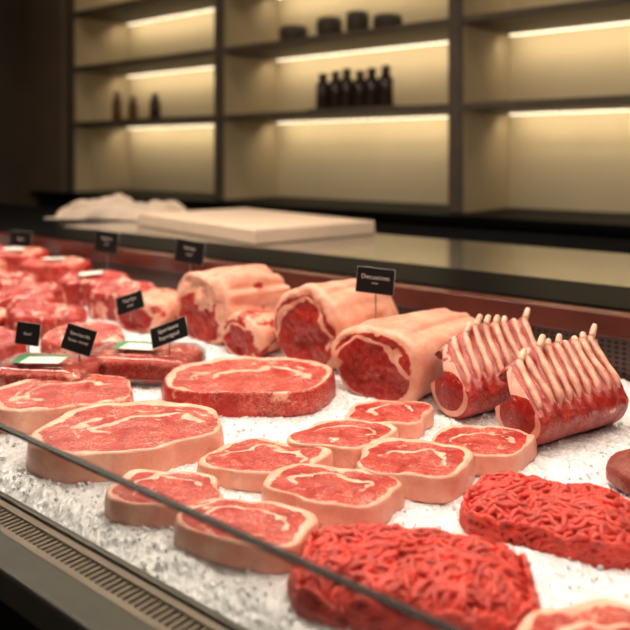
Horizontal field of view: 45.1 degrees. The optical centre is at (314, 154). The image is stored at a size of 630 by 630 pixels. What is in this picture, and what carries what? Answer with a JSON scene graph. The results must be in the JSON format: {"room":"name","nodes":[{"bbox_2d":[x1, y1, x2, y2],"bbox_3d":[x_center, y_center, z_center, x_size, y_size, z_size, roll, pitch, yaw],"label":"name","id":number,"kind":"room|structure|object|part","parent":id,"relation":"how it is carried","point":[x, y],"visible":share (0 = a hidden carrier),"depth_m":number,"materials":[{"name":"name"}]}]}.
{"room":"food shop","nodes":[
{"label":"food shop","id":0,"kind":"room"},
{"bbox_2d":[0,0,18,204],"bbox_3d":[-3.737,-0.200,4.500,0.100,3.100,5.350,0,0,40],"label":"wall","id":1,"kind":"structure","parent":0,"point":[9,9],"depth_m":6.01,"materials":[{"name":"paint"}]},
{"bbox_2d":[19,0,67,205],"bbox_3d":[-1.944,-0.200,6.104,0.610,3.000,0.590,0,0,40],"label":"wall","id":2,"kind":"structure","parent":0,"point":[42,23],"depth_m":5.86,"materials":[{"name":"brown paint"}]},
{"bbox_3d":[-0.891,1.325,2.137,7.300,0.050,5.350,0,0,40],"label":"floor","id":3,"kind":"structure","parent":0,"visible":0},
{"bbox_2d":[0,203,629,629],"bbox_3d":[-0.905,0.790,2.472,5.250,1.019,1.912,0,0,40],"label":"display case","id":4,"kind":"object","parent":3,"relation":"on","point":[52,577],"visible":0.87,"depth_m":1.53,"materials":[{"name":"metal"}]},
{"bbox_2d":[0,203,123,225],"bbox_3d":[-1.675,0.301,3.972,2.148,0.028,0.589,0,0,40],"label":"countertop","id":5,"kind":"structure","parent":4,"relation":"on","point":[11,212],"depth_m":3.54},
{"bbox_3d":[-1.502,0.414,1.752,5.250,0.032,0.040,0,0,40],"label":"rail","id":6,"kind":"part","parent":4,"relation":"part of","materials":[{"name":"metal"}]},
{"bbox_2d":[0,499,227,629],"bbox_3d":[-1.477,0.436,1.783,5.250,0.068,0.039,0,0,40],"label":"vent","id":7,"kind":"object","parent":4,"relation":"attached to","point":[135,595],"depth_m":0.73,"materials":[{"name":"grey metal"}]},
{"bbox_2d":[44,193,186,220],"bbox_3d":[-0.872,0.228,3.428,0.648,0.110,0.270,0,0,14],"label":"folded cloth","id":8,"kind":"object","parent":4,"relation":"on","point":[119,206],"visible":0.81,"depth_m":3.35,"materials":[{"name":"fabric"}]},
{"bbox_2d":[138,208,374,244],"bbox_3d":[-0.253,0.262,2.913,0.520,0.050,0.860,0,0,-38],"label":"cutting board","id":9,"kind":"object","parent":4,"relation":"on","point":[244,225],"visible":1,"depth_m":2.69,"materials":[{"name":"plastic"}]},
{"bbox_2d":[0,307,629,629],"bbox_3d":[-1.157,0.403,2.164,5.224,0.027,0.938,0,0,40],"label":"crushed ice","id":10,"kind":"object","parent":4,"relation":"in","point":[252,600],"visible":0.13,"depth_m":0.85,"materials":[{"name":"white ice"}]},
{"bbox_2d":[0,307,5,326],"bbox_3d":[-0.784,0.371,1.707,0.190,0.083,0.138,0,0,-7],"label":"beef cut","id":11,"kind":"object","parent":10,"relation":"on","point":[2,310],"visible":0.36,"depth_m":1.70,"materials":[{"name":"food"}]},
{"bbox_2d":[0,258,6,270],"bbox_3d":[-1.042,0.362,2.312,0.203,0.093,0.166,0,0,-13],"label":"beef cut","id":12,"kind":"object","parent":10,"relation":"on","point":[3,266],"visible":0.49,"depth_m":2.31,"materials":[{"name":"food"}]},
{"bbox_2d":[0,326,27,360],"bbox_3d":[-0.663,0.376,1.488,0.179,0.068,0.130,0,0,21],"label":"beef cut","id":13,"kind":"object","parent":10,"relation":"on","point":[8,348],"visible":0.74,"depth_m":1.47,"materials":[{"name":"red food"}]},
{"bbox_2d":[0,269,36,288],"bbox_3d":[-0.873,0.362,2.087,0.210,0.082,0.151,0,0,1],"label":"beef cut","id":14,"kind":"object","parent":10,"relation":"on","point":[7,278],"visible":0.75,"depth_m":2.07,"materials":[{"name":"red food"}]},
{"bbox_2d":[10,230,31,246],"bbox_3d":[-1.008,0.330,2.605,0.089,0.141,0.006,0,0,16],"label":"price sign","id":15,"kind":"object","parent":10,"relation":"on","point":[17,238],"visible":0.96,"depth_m":2.60,"materials":[{"name":"plastic"}]},
{"bbox_2d":[0,246,49,271],"bbox_3d":[-0.983,0.352,2.478,0.222,0.109,0.125,0,0,-4],"label":"beef cut","id":16,"kind":"object","parent":10,"relation":"on","point":[13,256],"visible":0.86,"depth_m":2.43,"materials":[{"name":"food"}]},
{"bbox_2d":[0,282,65,309],"bbox_3d":[-0.725,0.369,1.914,0.186,0.085,0.148,0,0,2],"label":"beef cut","id":17,"kind":"object","parent":10,"relation":"on","point":[47,291],"visible":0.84,"depth_m":1.89,"materials":[{"name":"red food"}]},
{"bbox_2d":[4,300,86,338],"bbox_3d":[-0.606,0.371,1.710,0.180,0.078,0.132,0,0,-5],"label":"beef cut","id":18,"kind":"object","parent":10,"relation":"on","point":[51,315],"visible":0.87,"depth_m":1.68,"materials":[{"name":"red food"}]},
{"bbox_2d":[0,353,100,386],"bbox_3d":[-0.458,0.373,1.293,0.183,0.053,0.133,0,0,8],"label":"meat","id":19,"kind":"object","parent":10,"relation":"on","point":[18,367],"visible":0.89,"depth_m":1.27,"materials":[{"name":"food"}]},
{"bbox_2d":[15,321,40,353],"bbox_3d":[-0.504,0.324,1.334,0.049,0.062,0.007,0,0,10],"label":"price sign","id":20,"kind":"object","parent":19,"relation":"on","point":[27,333],"visible":0.99,"depth_m":1.33,"materials":[{"name":"plastic"}]},
{"bbox_2d":[60,323,97,360],"bbox_3d":[-0.405,0.322,1.304,0.065,0.066,0.011,0,0,10],"label":"price sign","id":21,"kind":"object","parent":19,"relation":"on","point":[77,339],"visible":1,"depth_m":1.30,"materials":[{"name":"plastic"}]},
{"bbox_2d":[18,256,91,282],"bbox_3d":[-0.779,0.355,2.272,0.210,0.096,0.131,0,0,0],"label":"beef cut","id":22,"kind":"object","parent":10,"relation":"on","point":[46,269],"visible":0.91,"depth_m":2.22,"materials":[{"name":"food"}]},
{"bbox_2d":[0,374,133,434],"bbox_3d":[-0.397,0.382,1.177,0.232,0.038,0.183,0,0,-10],"label":"steak","id":23,"kind":"object","parent":10,"relation":"on","point":[27,405],"visible":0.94,"depth_m":1.14,"materials":[{"name":"red food"}]},
{"bbox_2d":[40,321,124,354],"bbox_3d":[-0.462,0.377,1.539,0.188,0.064,0.124,0,0,14],"label":"beef cut","id":24,"kind":"object","parent":10,"relation":"on","point":[50,343],"visible":0.36,"depth_m":1.51,"materials":[{"name":"red food"}]},
{"bbox_2d":[57,270,129,306],"bbox_3d":[-0.598,0.361,2.054,0.197,0.091,0.148,0,0,-10],"label":"beef cut","id":25,"kind":"object","parent":10,"relation":"on","point":[76,285],"visible":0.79,"depth_m":2.00,"materials":[{"name":"food"}]},
{"bbox_2d":[94,230,118,269],"bbox_3d":[-0.623,0.312,2.272,0.084,0.176,0.006,0,0,16],"label":"price sign","id":26,"kind":"object","parent":10,"relation":"on","point":[107,242],"visible":1,"depth_m":2.27,"materials":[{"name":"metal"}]},
{"bbox_2d":[87,278,157,321],"bbox_3d":[-0.485,0.361,1.893,0.166,0.095,0.132,0,0,21],"label":"beef cut","id":27,"kind":"object","parent":10,"relation":"on","point":[101,299],"visible":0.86,"depth_m":1.85,"materials":[{"name":"red food"}]},
{"bbox_2d":[26,400,223,483],"bbox_3d":[-0.254,0.382,1.031,0.256,0.038,0.203,0,0,-12],"label":"steak","id":28,"kind":"object","parent":10,"relation":"on","point":[119,439],"visible":0.99,"depth_m":0.98,"materials":[{"name":"red food"}]},
{"bbox_2d":[84,341,206,385],"bbox_3d":[-0.308,0.373,1.374,0.208,0.053,0.143,0,0,6],"label":"meat","id":29,"kind":"object","parent":10,"relation":"on","point":[142,365],"visible":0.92,"depth_m":1.33,"materials":[{"name":"food"}]},
{"bbox_2d":[128,360,204,385],"bbox_3d":[-0.308,0.393,1.374,0.206,0.014,0.141,0,0,6],"label":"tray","id":30,"kind":"object","parent":29,"relation":"on","point":[136,377],"depth_m":1.31,"materials":[{"name":"red food"}]},
{"bbox_2d":[150,316,188,354],"bbox_3d":[-0.259,0.320,1.347,0.081,0.069,0.017,0,0,14],"label":"price sign","id":31,"kind":"object","parent":29,"relation":"on","point":[177,329],"visible":1,"depth_m":1.35,"materials":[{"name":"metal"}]},
{"bbox_2d":[114,288,177,332],"bbox_3d":[-0.375,0.358,1.775,0.146,0.086,0.148,0,0,30],"label":"beef roast","id":32,"kind":"object","parent":10,"relation":"on","point":[161,307],"visible":0.7,"depth_m":1.72,"materials":[{"name":"food"}]},
{"bbox_2d":[116,289,144,322],"bbox_3d":[-0.390,0.320,1.603,0.071,0.071,0.016,0,0,10],"label":"price sign","id":33,"kind":"object","parent":32,"relation":"on","point":[133,301],"visible":1,"depth_m":1.60,"materials":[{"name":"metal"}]},
{"bbox_2d":[104,469,223,528],"bbox_3d":[-0.164,0.387,0.858,0.142,0.028,0.095,0,0,10],"label":"steak","id":34,"kind":"object","parent":10,"relation":"on","point":[126,506],"visible":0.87,"depth_m":0.84,"materials":[{"name":"red food"}]},
{"bbox_2d":[174,238,204,271],"bbox_3d":[-0.325,0.308,1.973,0.089,0.184,0.006,0,0,16],"label":"price sign","id":35,"kind":"object","parent":10,"relation":"on","point":[190,252],"visible":1,"depth_m":1.97,"materials":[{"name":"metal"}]},
{"bbox_2d":[176,264,290,343],"bbox_3d":[-0.179,0.327,1.704,0.211,0.152,0.206,0,0,-44],"label":"beef roast","id":36,"kind":"object","parent":10,"relation":"on","point":[207,298],"visible":0.84,"depth_m":1.64,"materials":[{"name":"pink food"}]},
{"bbox_2d":[174,498,318,574],"bbox_3d":[-0.073,0.387,0.782,0.149,0.029,0.094,0,0,20],"label":"steak","id":37,"kind":"object","parent":10,"relation":"on","point":[287,527],"visible":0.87,"depth_m":0.76,"materials":[{"name":"red food"}]},
{"bbox_2d":[161,356,335,416],"bbox_3d":[-0.108,0.381,1.264,0.286,0.040,0.218,0,0,0],"label":"steak","id":38,"kind":"object","parent":10,"relation":"on","point":[241,386],"visible":0.98,"depth_m":1.20,"materials":[{"name":"red food"}]},
{"bbox_2d":[221,310,279,356],"bbox_3d":[-0.121,0.358,1.540,0.120,0.087,0.106,0,0,40],"label":"beef roast","id":39,"kind":"object","parent":10,"relation":"on","point":[251,333],"visible":0.93,"depth_m":1.50,"materials":[{"name":"pink food"}]},
{"bbox_2d":[197,438,333,491],"bbox_3d":[-0.062,0.388,0.954,0.160,0.026,0.111,0,0,14],"label":"steak","id":40,"kind":"object","parent":10,"relation":"on","point":[242,465],"visible":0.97,"depth_m":0.94,"materials":[{"name":"red food"}]},
{"bbox_2d":[261,463,403,527],"bbox_3d":[0.017,0.386,0.862,0.159,0.030,0.101,0,0,20],"label":"steak","id":41,"kind":"object","parent":10,"relation":"on","point":[334,495],"visible":0.97,"depth_m":0.84,"materials":[{"name":"red food"}]},
{"bbox_2d":[274,278,398,369],"bbox_3d":[0.047,0.322,1.504,0.178,0.161,0.226,0,0,40],"label":"beef roast","id":42,"kind":"object","parent":10,"relation":"on","point":[308,318],"visible":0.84,"depth_m":1.42,"materials":[{"name":"pink food"}]},
{"bbox_2d":[286,419,398,468],"bbox_3d":[0.038,0.386,1.023,0.142,0.031,0.110,0,0,14],"label":"steak","id":43,"kind":"object","parent":10,"relation":"on","point":[346,438],"visible":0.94,"depth_m":1.00,"materials":[{"name":"red food"}]},
{"bbox_2d":[344,400,433,438],"bbox_3d":[0.110,0.388,1.119,0.132,0.026,0.107,0,0,8],"label":"steak","id":44,"kind":"object","parent":10,"relation":"on","point":[411,419],"visible":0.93,"depth_m":1.11,"materials":[{"name":"red food"}]},
{"bbox_2d":[331,308,481,401],"bbox_3d":[0.171,0.342,1.342,0.200,0.120,0.257,0,0,42],"label":"beef roast","id":45,"kind":"object","parent":10,"relation":"on","point":[392,358],"visible":0.94,"depth_m":1.25,"materials":[{"name":"pink food"}]},
{"bbox_2d":[355,266,395,318],"bbox_3d":[0.105,0.240,1.323,0.071,0.091,0.007,0,0,18],"label":"price sign","id":46,"kind":"object","parent":45,"relation":"on","point":[380,281],"visible":1,"depth_m":1.32,"materials":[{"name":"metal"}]},
{"bbox_2d":[287,522,540,629],"bbox_3d":[0.089,0.382,0.698,0.225,0.043,0.145,0,0,12],"label":"beef","id":47,"kind":"object","parent":10,"relation":"on","point":[467,582],"visible":0.94,"depth_m":0.66,"materials":[{"name":"red food"}]},
{"bbox_2d":[356,438,474,503],"bbox_3d":[0.123,0.385,0.932,0.141,0.033,0.123,0,0,16],"label":"steak","id":48,"kind":"object","parent":10,"relation":"on","point":[427,471],"visible":0.95,"depth_m":0.91,"materials":[{"name":"red food"}]},
{"bbox_2d":[430,307,536,418],"bbox_3d":[0.292,0.330,1.214,0.223,0.141,0.100,0,0,-32],"label":"rack","id":49,"kind":"object","parent":10,"relation":"on","point":[473,361],"visible":0.77,"depth_m":1.17,"materials":[{"name":"food"}]},
{"bbox_2d":[431,425,536,475],"bbox_3d":[0.221,0.386,0.998,0.141,0.029,0.109,0,0,12],"label":"steak","id":50,"kind":"object","parent":10,"relation":"on","point":[495,449],"visible":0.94,"depth_m":0.98,"materials":[{"name":"red food"}]},
{"bbox_2d":[459,471,629,569],"bbox_3d":[0.258,0.382,0.821,0.195,0.042,0.134,0,0,26],"label":"beef","id":51,"kind":"object","parent":10,"relation":"on","point":[588,523],"visible":1,"depth_m":0.79,"materials":[{"name":"red food"}]},
{"bbox_2d":[495,323,628,445],"bbox_3d":[0.366,0.332,1.102,0.222,0.136,0.102,0,0,-32],"label":"rack","id":52,"kind":"object","parent":10,"relation":"on","point":[559,389],"visible":0.98,"depth_m":1.07,"materials":[{"name":"food"}]},
{"bbox_2d":[516,598,629,629],"bbox_3d":[0.220,0.388,0.584,0.136,0.027,0.130,0,0,0],"label":"steak","id":53,"kind":"object","parent":10,"relation":"on","point":[600,613],"visible":1,"depth_m":0.62,"materials":[{"name":"red food"}]},
{"bbox_2d":[606,449,629,495],"bbox_3d":[0.424,0.381,0.910,0.144,0.040,0.114,0,0,0],"label":"medallion","id":54,"kind":"object","parent":10,"relation":"on","point":[618,464],"visible":1,"depth_m":0.90,"materials":[{"name":"food"}]},
{"bbox_3d":[-0.846,0.399,2.543,5.250,0.142,0.008,0,0,40],"label":"perforated panel","id":55,"kind":"part","parent":4,"relation":"part of","materials":[{"name":"metal"}]},
{"bbox_2d":[65,221,629,286],"bbox_3d":[0.345,0.301,2.294,3.100,0.028,0.589,0,0,40],"label":"countertop","id":56,"kind":"structure","parent":4,"relation":"on","point":[606,268],"depth_m":2.21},
{"bbox_2d":[30,190,629,253],"bbox_3d":[0.691,0.788,3.846,6.950,1.024,0.640,0,0,40],"label":"countertop","id":57,"kind":"structure","parent":3,"relation":"on","point":[563,229],"depth_m":3.61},
{"bbox_2d":[67,0,629,212],"bbox_3d":[0.829,-0.688,3.809,6.560,1.925,0.520,0,0,40],"label":"shelving unit","id":58,"kind":"object","parent":57,"relation":"on","point":[502,103],"visible":1,"depth_m":4.49,"materials":[{"name":"wood"}]},
{"bbox_3d":[-1.638,-0.662,5.857,0.006,1.875,0.480,0,0,40],"label":"panel","id":59,"kind":"part","parent":58,"relation":"part of","materials":[{"name":"beige wood"}]},
{"bbox_2d":[112,92,121,119],"bbox_3d":[-1.456,-0.354,5.589,0.068,0.215,0.068,0,0,40],"label":"bottle","id":60,"kind":"object","parent":58,"relation":"on","point":[117,103],"visible":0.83,"depth_m":5.56,"materials":[{"name":"orange glass"}]},
{"bbox_2d":[128,97,137,118],"bbox_3d":[-1.310,-0.332,5.467,0.068,0.170,0.068,0,0,40],"label":"bottle","id":61,"kind":"object","parent":58,"relation":"on","point":[132,106],"visible":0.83,"depth_m":5.44,"materials":[{"name":"orange glass"}]},
{"bbox_3d":[-1.053,-1.050,5.362,1.540,0.032,0.495,0,0,40],"label":"shelf","id":62,"kind":"part","parent":58,"relation":"part of","materials":[{"name":"wood"}]},
{"bbox_3d":[-1.053,-0.640,5.362,1.540,0.032,0.495,0,0,40],"label":"shelf","id":63,"kind":"part","parent":58,"relation":"part of","materials":[{"name":"wood"}]},
{"bbox_3d":[-1.053,-0.230,5.362,1.540,0.032,0.495,0,0,40],"label":"shelf","id":64,"kind":"part","parent":58,"relation":"part of","materials":[{"name":"wood"}]},
{"bbox_2d":[150,94,160,117],"bbox_3d":[-1.117,-0.337,5.308,0.076,0.180,0.076,0,0,40],"label":"bottle","id":65,"kind":"object","parent":58,"relation":"on","point":[155,104],"visible":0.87,"depth_m":5.28,"materials":[{"name":"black glass"}]},
{"bbox_3d":[-0.889,-0.688,5.560,1.540,1.925,0.020,0,0,40],"label":"panel","id":66,"kind":"part","parent":58,"relation":"part of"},
{"bbox_3d":[-0.400,-0.662,4.829,0.006,1.875,0.480,0,0,40],"label":"panel","id":67,"kind":"part","parent":58,"relation":"part of","materials":[{"name":"beige wood"}]},
{"bbox_2d":[279,25,307,39],"bbox_3d":[-0.126,-0.707,4.498,0.170,0.100,0.170,0,0,40],"label":"stoneware bowl","id":68,"kind":"object","parent":58,"relation":"on","point":[287,31],"visible":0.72,"depth_m":4.43,"materials":[{"name":"black ceramic"}]},
{"bbox_2d":[316,16,341,34],"bbox_3d":[0.082,-0.717,4.325,0.150,0.120,0.150,0,0,40],"label":"stoneware bowl","id":69,"kind":"object","parent":58,"relation":"on","point":[329,24],"visible":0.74,"depth_m":4.26,"materials":[{"name":"black ceramic"}]},
{"bbox_3d":[0.195,-0.640,4.325,1.565,0.032,0.495,0,0,40],"label":"shelf","id":70,"kind":"part","parent":58,"relation":"part of","materials":[{"name":"wood"}]},
{"bbox_3d":[0.195,-0.230,4.325,1.565,0.032,0.495,0,0,40],"label":"shelf","id":71,"kind":"part","parent":58,"relation":"part of","materials":[{"name":"wood"}]},
{"bbox_2d":[307,105,398,110],"bbox_3d":[0.223,-0.254,4.182,0.580,0.014,0.140,0,0,40],"label":"tray","id":72,"kind":"object","parent":58,"relation":"on","point":[380,105],"visible":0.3,"depth_m":4.11,"materials":[{"name":"black"}]},
{"bbox_2d":[316,74,328,108],"bbox_3d":[0.046,-0.362,4.329,0.078,0.200,0.078,0,0,40],"label":"bottle","id":73,"kind":"object","parent":72,"relation":"on","point":[322,87],"visible":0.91,"depth_m":4.30,"materials":[{"name":"black glass"}]},
{"bbox_2d":[329,71,339,107],"bbox_3d":[0.118,-0.366,4.282,0.078,0.208,0.078,0,0,40],"label":"bottle","id":74,"kind":"object","parent":72,"relation":"on","point":[334,84],"visible":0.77,"depth_m":4.25,"materials":[{"name":"black glass"}]},
{"bbox_2d":[340,69,353,106],"bbox_3d":[0.177,-0.370,4.220,0.078,0.216,0.078,0,0,40],"label":"bottle","id":75,"kind":"object","parent":72,"relation":"on","point":[346,82],"visible":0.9,"depth_m":4.19,"materials":[{"name":"black glass"}]},
{"bbox_2d":[353,70,364,106],"bbox_3d":[0.248,-0.362,4.174,0.078,0.200,0.078,0,0,40],"label":"bottle","id":76,"kind":"object","parent":72,"relation":"on","point":[359,82],"visible":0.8,"depth_m":4.14,"materials":[{"name":"black glass"}]},
{"bbox_2d":[365,68,378,105],"bbox_3d":[0.307,-0.366,4.112,0.078,0.208,0.078,0,0,40],"label":"bottle","id":77,"kind":"object","parent":72,"relation":"on","point":[371,81],"visible":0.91,"depth_m":4.08,"materials":[{"name":"black glass"}]},
{"bbox_2d":[379,65,392,105],"bbox_3d":[0.379,-0.370,4.065,0.078,0.216,0.078,0,0,40],"label":"bottle","id":78,"kind":"object","parent":72,"relation":"on","point":[385,79],"visible":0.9,"depth_m":4.03,"materials":[{"name":"black glass"}]},
{"bbox_2d":[346,11,368,30],"bbox_3d":[0.235,-0.722,4.197,0.130,0.130,0.130,0,0,40],"label":"stoneware bowl","id":79,"kind":"object","parent":58,"relation":"on","point":[355,20],"visible":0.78,"depth_m":4.14,"materials":[{"name":"black ceramic"}]},
{"bbox_3d":[0.360,-0.688,4.523,1.565,1.925,0.020,0,0,40],"label":"panel","id":80,"kind":"part","parent":58,"relation":"part of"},
{"bbox_2d":[373,13,402,27],"bbox_3d":[0.389,-0.702,4.070,0.160,0.090,0.160,0,0,40],"label":"stoneware bowl","id":81,"kind":"object","parent":58,"relation":"on","point":[384,19],"visible":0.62,"depth_m":4.00,"materials":[{"name":"black ceramic"}]},
{"bbox_3d":[0.858,-0.662,3.784,0.006,1.875,0.480,0,0,40],"label":"panel","id":82,"kind":"part","parent":58,"relation":"part of","materials":[{"name":"beige wood"}]},
{"bbox_3d":[1.449,-0.640,3.284,1.555,0.032,0.495,0,0,40],"label":"shelf","id":83,"kind":"part","parent":58,"relation":"part of","materials":[{"name":"wood"}]},
{"bbox_3d":[1.449,-0.230,3.284,1.555,0.032,0.495,0,0,40],"label":"shelf","id":84,"kind":"part","parent":58,"relation":"part of","materials":[{"name":"wood"}]},
{"bbox_3d":[1.614,-0.688,3.482,1.555,1.925,0.020,0,0,40],"label":"panel","id":85,"kind":"part","parent":58,"relation":"part of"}
]}

